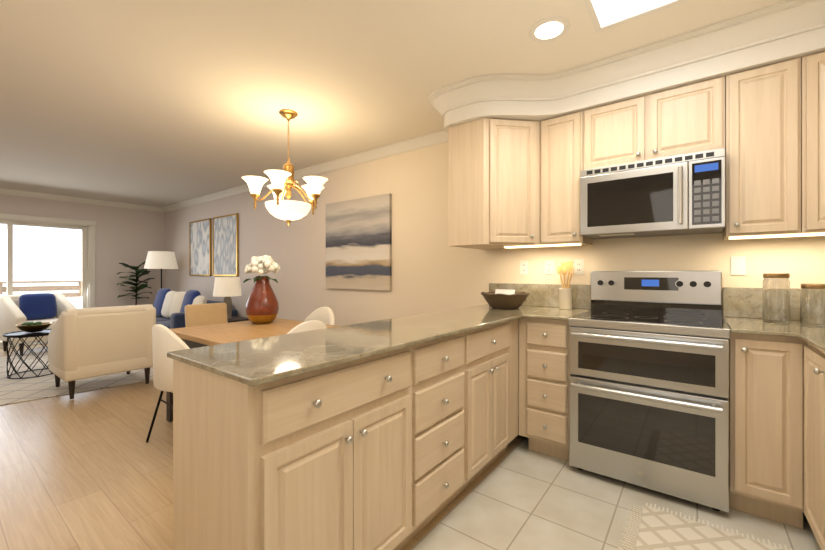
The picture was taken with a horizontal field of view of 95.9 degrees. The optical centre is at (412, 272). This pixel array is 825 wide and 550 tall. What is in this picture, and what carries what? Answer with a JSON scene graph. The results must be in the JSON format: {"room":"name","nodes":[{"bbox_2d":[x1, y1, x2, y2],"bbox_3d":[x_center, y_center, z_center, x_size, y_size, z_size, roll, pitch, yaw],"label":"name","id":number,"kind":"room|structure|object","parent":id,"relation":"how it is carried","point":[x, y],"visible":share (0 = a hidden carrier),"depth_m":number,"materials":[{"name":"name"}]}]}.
{"room":"dining room and kitchen","nodes":[
{"label":"dining room and kitchen","id":0,"kind":"room"},
{"bbox_2d":[0,194,163,306],"bbox_3d":[-6.587,-0.070,6.167,0.150,2.580,4.300,0,0,37],"label":"wall","id":1,"kind":"structure","parent":0,"point":[131,237],"depth_m":7.16,"materials":[{"name":"paint"}]},
{"bbox_2d":[0,213,95,348],"bbox_3d":[-6.613,0.128,6.112,0.174,2.185,2.170,0,0,37],"label":"sliding door","id":2,"kind":"structure","parent":1,"relation":"attached to","point":[39,254],"depth_m":6.48,"materials":[{"name":"beige"}]},
{"bbox_2d":[0,188,160,211],"bbox_3d":[-6.495,-1.317,6.091,0.085,0.085,4.110,0,0,37],"label":"crown molding","id":3,"kind":"structure","parent":1,"relation":"attached to","point":[2,190],"depth_m":6.68,"materials":[{"name":"beige paint"}]},
{"bbox_2d":[0,344,525,549],"bbox_3d":[-3.460,1.270,3.794,8.100,0.100,4.700,0,0,37],"label":"floor","id":4,"kind":"structure","parent":0,"point":[90,470],"depth_m":2.27,"materials":[{"name":"brown wood"}]},
{"bbox_2d":[0,352,152,405],"bbox_3d":[-4.736,1.215,4.511,2.900,0.008,2.900,0,0,-44],"label":"area rug","id":5,"kind":"object","parent":4,"relation":"on","point":[12,391],"visible":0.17,"depth_m":4.15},
{"bbox_2d":[3,329,53,378],"bbox_3d":[-4.536,0.958,4.460,0.512,0.503,0.512,0,0,37],"label":"coffee table","id":6,"kind":"object","parent":5,"relation":"on","point":[20,335],"visible":0.77,"depth_m":4.34,"materials":[{"name":"black metal"}]},
{"bbox_2d":[15,321,51,332],"bbox_3d":[-4.536,0.642,4.460,0.310,0.127,0.310,0,0,37],"label":"decorative bowl","id":7,"kind":"object","parent":6,"relation":"on","point":[38,326],"visible":1,"depth_m":4.39,"materials":[{"name":"brown wood"}]},
{"bbox_2d":[0,293,76,355],"bbox_3d":[-5.868,0.767,5.874,0.770,0.885,0.760,0,0,27],"label":"armchair","id":8,"kind":"object","parent":5,"relation":"on","point":[34,308],"visible":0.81,"depth_m":5.75,"materials":[{"name":"white fabric"}]},
{"bbox_2d":[48,304,155,398],"bbox_3d":[-3.345,0.778,4.020,0.770,0.864,0.760,0,0,37],"label":"armchair","id":9,"kind":"object","parent":5,"relation":"on","point":[84,343],"visible":1,"depth_m":3.73,"materials":[{"name":"beige fabric"}]},
{"bbox_2d":[117,261,154,304],"bbox_3d":[-5.255,0.490,7.047,0.741,1.459,0.624,0,0,37],"label":"plant","id":10,"kind":"object","parent":4,"relation":"on","point":[136,289],"visible":0.69,"depth_m":7.03,"materials":[{"name":"green plant"}]},
{"bbox_2d":[144,251,177,287],"bbox_3d":[-4.728,0.410,7.003,0.540,1.620,0.540,0,0,37],"label":"lamp","id":11,"kind":"object","parent":4,"relation":"on","point":[161,260],"visible":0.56,"depth_m":6.82,"materials":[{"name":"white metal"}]},
{"bbox_2d":[146,324,189,442],"bbox_3d":[-1.587,0.786,2.714,0.561,0.872,0.512,0,0,37],"label":"dining chair","id":12,"kind":"object","parent":4,"relation":"on","point":[165,340],"visible":0.35,"depth_m":2.48,"materials":[{"name":"beige fabric"}]},
{"bbox_2d":[153,288,237,328],"bbox_3d":[-3.868,0.744,6.168,2.100,0.953,0.930,0,0,37],"label":"sofa","id":13,"kind":"object","parent":4,"relation":"on","point":[169,305],"visible":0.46,"depth_m":5.96,"materials":[{"name":"blue fabric"}]},
{"bbox_2d":[185,303,227,326],"bbox_3d":[-2.195,0.786,4.152,0.538,0.867,0.460,0,0,37],"label":"dining chair","id":14,"kind":"object","parent":4,"relation":"on","point":[204,314],"visible":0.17,"depth_m":4.24,"materials":[{"name":"beige leather"}]},
{"bbox_2d":[228,316,249,322],"bbox_3d":[-2.669,0.940,5.365,0.500,0.560,0.500,0,0,37],"label":"side table","id":15,"kind":"object","parent":4,"relation":"on","point":[236,319],"visible":0.19,"depth_m":5.31,"materials":[{"name":"brown wood"}]},
{"bbox_2d":[213,277,241,318],"bbox_3d":[-2.669,0.359,5.365,0.370,0.600,0.370,0,0,37],"label":"table lamp","id":16,"kind":"object","parent":15,"relation":"on","point":[226,288],"visible":0.85,"depth_m":5.24,"materials":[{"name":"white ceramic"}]},
{"bbox_2d":[166,318,337,421],"bbox_3d":[-1.346,0.844,3.181,1.010,0.752,1.020,0,0,37],"label":"dining table","id":17,"kind":"object","parent":4,"relation":"on","point":[203,335],"visible":0.23,"depth_m":3.03,"materials":[{"name":"brown wood"}]},
{"bbox_2d":[243,255,279,323],"bbox_3d":[-1.400,0.148,3.477,0.305,0.637,0.317,0,0,37],"label":"vase","id":18,"kind":"object","parent":17,"relation":"on","point":[262,306],"visible":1,"depth_m":3.39,"materials":[{"name":"red ceramic"}]},
{"bbox_2d":[173,343,420,549],"bbox_3d":[-0.415,0.757,1.432,0.513,0.924,0.720,0,0,37],"label":"base cabinet","id":19,"kind":"object","parent":4,"relation":"on","point":[398,449],"depth_m":1.19,"materials":[{"name":"brown wood"}]},
{"bbox_2d":[167,283,526,386],"bbox_3d":[0.146,0.192,2.144,0.570,0.204,2.564,0,0,37],"label":"countertop","id":20,"kind":"structure","parent":19,"relation":"on","point":[255,362],"depth_m":1.43,"materials":[{"name":"grey stone"}]},
{"bbox_2d":[481,289,529,308],"bbox_3d":[0.727,0.202,2.926,0.374,0.144,0.374,0,0,37],"label":"bowl","id":21,"kind":"object","parent":20,"relation":"on","point":[504,299],"visible":1,"depth_m":2.81,"materials":[{"name":"wood"}]},
{"bbox_2d":[287,320,326,333],"bbox_3d":[-0.929,0.786,2.890,0.512,0.872,0.561,0,0,37],"label":"dining chair","id":22,"kind":"object","parent":4,"relation":"on","point":[310,325],"visible":0.04,"depth_m":2.71,"materials":[{"name":"beige fabric"}]},
{"bbox_2d":[304,307,334,324],"bbox_3d":[-1.044,0.786,3.670,0.561,0.872,0.512,0,0,37],"label":"dining chair","id":23,"kind":"object","parent":4,"relation":"on","point":[324,315],"visible":0.04,"depth_m":3.83,"materials":[{"name":"beige fabric"}]},
{"bbox_2d":[0,0,787,206],"bbox_3d":[-2.576,-1.410,3.123,10.320,0.100,4.700,0,0,37],"label":"ceiling","id":24,"kind":"structure","parent":0,"point":[159,103],"depth_m":2.54,"materials":[{"name":"paint"}]},
{"bbox_2d":[242,109,327,225],"bbox_3d":[-1.043,-0.880,3.180,0.702,0.960,0.683,0,0,37],"label":"chandelier","id":25,"kind":"object","parent":24,"relation":"hanging from","point":[280,187],"visible":1,"depth_m":3.05,"materials":[{"name":"white glass"}]},
{"bbox_2d":[428,74,507,123],"bbox_3d":[0.341,-1.246,2.692,0.653,0.227,0.100,0,0,37],"label":"trim","id":26,"kind":"structure","parent":24,"relation":"attached to","point":[464,99],"depth_m":2.68,"materials":[{"name":"beige"}]},
{"bbox_2d":[529,17,569,42],"bbox_3d":[0.764,-1.357,2.082,0.216,0.006,0.216,0,0,37],"label":"recessed light","id":27,"kind":"object","parent":24,"relation":"in","point":[550,29],"visible":1,"depth_m":2.07,"materials":[{"name":"beige plastic"}]},
{"bbox_2d":[583,0,687,32],"bbox_3d":[0.934,-1.354,1.545,0.500,0.012,0.990,0,0,37],"label":"skylight","id":28,"kind":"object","parent":24,"relation":"attached to","point":[605,14],"depth_m":1.91,"materials":[{"name":"beige glass"}]},
{"bbox_2d":[164,142,824,415],"bbox_3d":[-1.231,-0.070,4.895,10.320,2.580,0.150,0,0,37],"label":"wall","id":29,"kind":"structure","parent":0,"point":[432,271],"depth_m":3.84,"materials":[{"name":"paint"}]},
{"bbox_2d":[189,218,210,275],"bbox_3d":[-3.879,-0.455,6.790,0.830,1.010,0.027,0,0,37],"label":"picture frame","id":30,"kind":"object","parent":29,"relation":"attached to","point":[199,247],"visible":1,"depth_m":6.77,"materials":[{"name":"paper"}]},
{"bbox_2d":[213,213,238,275],"bbox_3d":[-3.138,-0.455,6.228,0.830,1.010,0.027,0,0,37],"label":"picture frame","id":31,"kind":"object","parent":29,"relation":"attached to","point":[225,245],"visible":1,"depth_m":6.19,"materials":[{"name":"blue paper"}]},
{"bbox_2d":[161,130,447,211],"bbox_3d":[-2.350,-1.317,5.596,7.290,0.085,0.086,0,0,37],"label":"crown molding","id":32,"kind":"structure","parent":29,"relation":"attached to","point":[434,138],"depth_m":4.39,"materials":[{"name":"beige"}]},
{"bbox_2d":[326,193,391,290],"bbox_3d":[-0.656,-0.335,4.338,1.050,1.050,0.037,0,0,37],"label":"canvas art","id":33,"kind":"object","parent":29,"relation":"attached to","point":[359,243],"visible":1,"depth_m":4.27},
{"bbox_2d":[448,118,540,249],"bbox_3d":[0.704,-0.670,2.949,0.606,0.920,0.608,0,0,37],"label":"upper cabinet","id":34,"kind":"object","parent":29,"relation":"attached to","point":[513,184],"depth_m":2.73,"materials":[{"name":"brown wood"}]},
{"bbox_2d":[520,261,527,274],"bbox_3d":[0.942,-0.045,3.143,0.072,0.116,0.010,0,0,37],"label":"electrical outlet","id":35,"kind":"object","parent":29,"relation":"attached to","point":[523,267],"visible":1,"depth_m":3.14,"materials":[{"name":"white plastic"}]},
{"bbox_2d":[545,260,553,274],"bbox_3d":[1.109,-0.045,3.017,0.072,0.116,0.010,0,0,37],"label":"electrical outlet","id":36,"kind":"object","parent":29,"relation":"attached to","point":[549,267],"visible":1,"depth_m":3.01,"materials":[{"name":"white plastic"}]},
{"bbox_2d":[540,110,591,246],"bbox_3d":[1.152,-0.670,2.789,0.293,0.920,0.320,0,0,37],"label":"upper cabinet","id":37,"kind":"object","parent":29,"relation":"attached to","point":[561,137],"depth_m":2.66,"materials":[{"name":"brown wood"}]},
{"bbox_2d":[574,260,583,274],"bbox_3d":[1.289,-0.045,2.880,0.072,0.116,0.010,0,0,37],"label":"electrical outlet","id":38,"kind":"object","parent":29,"relation":"attached to","point":[578,267],"visible":1,"depth_m":2.88,"materials":[{"name":"white plastic"}]},
{"bbox_2d":[584,95,647,169],"bbox_3d":[1.423,-0.913,2.584,0.378,0.435,0.320,0,0,37],"label":"upper cabinet","id":39,"kind":"object","parent":29,"relation":"attached to","point":[616,133],"depth_m":2.45,"materials":[{"name":"brown wood"}]},
{"bbox_2d":[444,0,824,132],"bbox_3d":[1.186,-1.246,2.538,2.250,0.227,0.678,0,0,37],"label":"soffit","id":40,"kind":"structure","parent":29,"relation":"attached to","point":[784,31],"depth_m":2.20,"materials":[{"name":"beige paint"}]},
{"bbox_2d":[648,75,727,159],"bbox_3d":[1.724,-0.913,2.356,0.378,0.435,0.320,0,0,37],"label":"upper cabinet","id":41,"kind":"object","parent":29,"relation":"attached to","point":[691,118],"depth_m":2.21,"materials":[{"name":"brown wood"}]},
{"bbox_2d":[580,148,724,238],"bbox_3d":[1.531,-0.470,2.414,0.748,0.439,0.455,0,0,37],"label":"microwave","id":42,"kind":"object","parent":41,"relation":"attached to","point":[683,194],"visible":1,"depth_m":2.25,"materials":[{"name":"silver metal"}]},
{"bbox_2d":[731,256,745,274],"bbox_3d":[2.030,-0.045,2.318,0.072,0.116,0.010,0,0,37],"label":"light switch","id":43,"kind":"object","parent":29,"relation":"attached to","point":[738,265],"visible":1,"depth_m":2.31,"materials":[{"name":"white plastic"}]},
{"bbox_2d":[723,55,807,239],"bbox_3d":[1.998,-0.670,2.148,0.302,0.920,0.320,0,0,37],"label":"upper cabinet","id":44,"kind":"object","parent":29,"relation":"attached to","point":[766,157],"depth_m":2.01,"materials":[{"name":"brown wood"}]},
{"bbox_2d":[800,51,824,236],"bbox_3d":[2.221,-0.670,1.978,0.258,0.920,0.320,0,0,37],"label":"upper cabinet","id":45,"kind":"object","parent":29,"relation":"attached to","point":[816,62],"depth_m":1.90,"materials":[{"name":"brown wood"}]},
{"bbox_2d":[410,437,820,549],"bbox_3d":[0.650,1.270,0.674,2.220,0.100,4.700,0,0,37],"label":"floor","id":46,"kind":"structure","parent":0,"point":[520,496],"depth_m":1.88,"materials":[{"name":"beige tile"}]},
{"bbox_2d":[421,331,468,529],"bbox_3d":[-0.054,0.757,1.893,0.495,0.924,0.450,0,0,37],"label":"base cabinet","id":47,"kind":"object","parent":46,"relation":"on","point":[444,361],"depth_m":1.75,"materials":[{"name":"brown wood"}]},
{"bbox_2d":[469,319,517,484],"bbox_3d":[0.310,0.757,2.373,0.495,0.924,0.755,0,0,37],"label":"base cabinet","id":48,"kind":"object","parent":46,"relation":"on","point":[493,349],"depth_m":2.17,"materials":[{"name":"brown wood"}]},
{"bbox_2d":[519,317,569,460],"bbox_3d":[1.029,0.757,2.663,0.335,0.925,0.665,0,0,37],"label":"base cabinet","id":49,"kind":"object","parent":46,"relation":"on","point":[544,374],"visible":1,"depth_m":2.42,"materials":[{"name":"brown wood"}]},
{"bbox_2d":[527,284,590,319],"bbox_3d":[1.056,0.192,2.644,0.274,0.204,0.665,0,0,37],"label":"countertop","id":50,"kind":"structure","parent":49,"relation":"on","point":[543,299],"depth_m":2.88,"materials":[{"name":"beige stone"}]},
{"bbox_2d":[557,261,573,309],"bbox_3d":[1.165,0.091,2.832,0.131,0.365,0.098,0,0,37],"label":"utensil crock","id":51,"kind":"object","parent":50,"relation":"on","point":[565,296],"visible":1,"depth_m":2.80,"materials":[{"name":"beige ceramic"}]},
{"bbox_2d":[568,271,729,511],"bbox_3d":[1.437,0.603,2.291,0.758,1.235,0.713,0,0,37],"label":"range","id":52,"kind":"object","parent":46,"relation":"on","point":[649,380],"visible":1,"depth_m":2.07,"materials":[{"name":"silver metal"}]},
{"bbox_2d":[618,503,792,549],"bbox_3d":[1.138,1.215,1.434,0.621,0.009,1.001,0,0,37],"label":"kitchen mat","id":53,"kind":"object","parent":46,"relation":"on","point":[658,529],"visible":1,"depth_m":1.72,"materials":[{"name":"beige fabric"}]},
{"bbox_2d":[729,332,806,528],"bbox_3d":[1.894,0.757,2.006,0.308,0.925,0.665,0,0,37],"label":"base cabinet","id":54,"kind":"object","parent":46,"relation":"on","point":[766,426],"visible":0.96,"depth_m":1.78,"materials":[{"name":"brown wood"}]},
{"bbox_2d":[723,287,790,336],"bbox_3d":[1.860,0.192,2.032,0.224,0.204,0.667,0,0,37],"label":"countertop","id":55,"kind":"structure","parent":54,"relation":"on","point":[742,307],"depth_m":2.25,"materials":[{"name":"beige stone"}]},
{"bbox_2d":[763,273,789,322],"bbox_3d":[2.050,0.138,2.097,0.112,0.272,0.112,0,0,37],"label":"canister","id":56,"kind":"object","parent":55,"relation":"on","point":[776,297],"visible":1,"depth_m":2.06,"materials":[{"name":"clear glass"}]},
{"bbox_2d":[804,343,819,546],"bbox_3d":[1.914,0.757,1.357,0.624,0.924,0.440,0,0,37],"label":"base cabinet","id":57,"kind":"object","parent":46,"relation":"on","point":[814,435],"depth_m":1.56,"materials":[{"name":"brown wood"}]},
{"bbox_2d":[791,288,824,352],"bbox_3d":[1.233,0.192,0.481,0.652,0.204,3.897,0,0,37],"label":"countertop","id":58,"kind":"structure","parent":57,"relation":"on","point":[813,335],"depth_m":1.81,"materials":[{"name":"beige stone"}]},
{"bbox_2d":[800,283,824,325],"bbox_3d":[2.149,0.166,1.972,0.132,0.217,0.132,0,0,37],"label":"canister","id":59,"kind":"object","parent":58,"relation":"on","point":[812,303],"visible":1,"depth_m":1.94,"materials":[{"name":"clear glass"}]},
{"bbox_2d":[820,351,824,549],"bbox_3d":[1.645,0.757,1.002,0.624,0.924,0.450,0,0,37],"label":"base cabinet","id":60,"kind":"object","parent":46,"relation":"on","point":[822,355],"depth_m":1.44,"materials":[{"name":"brown wood"}]}
]}

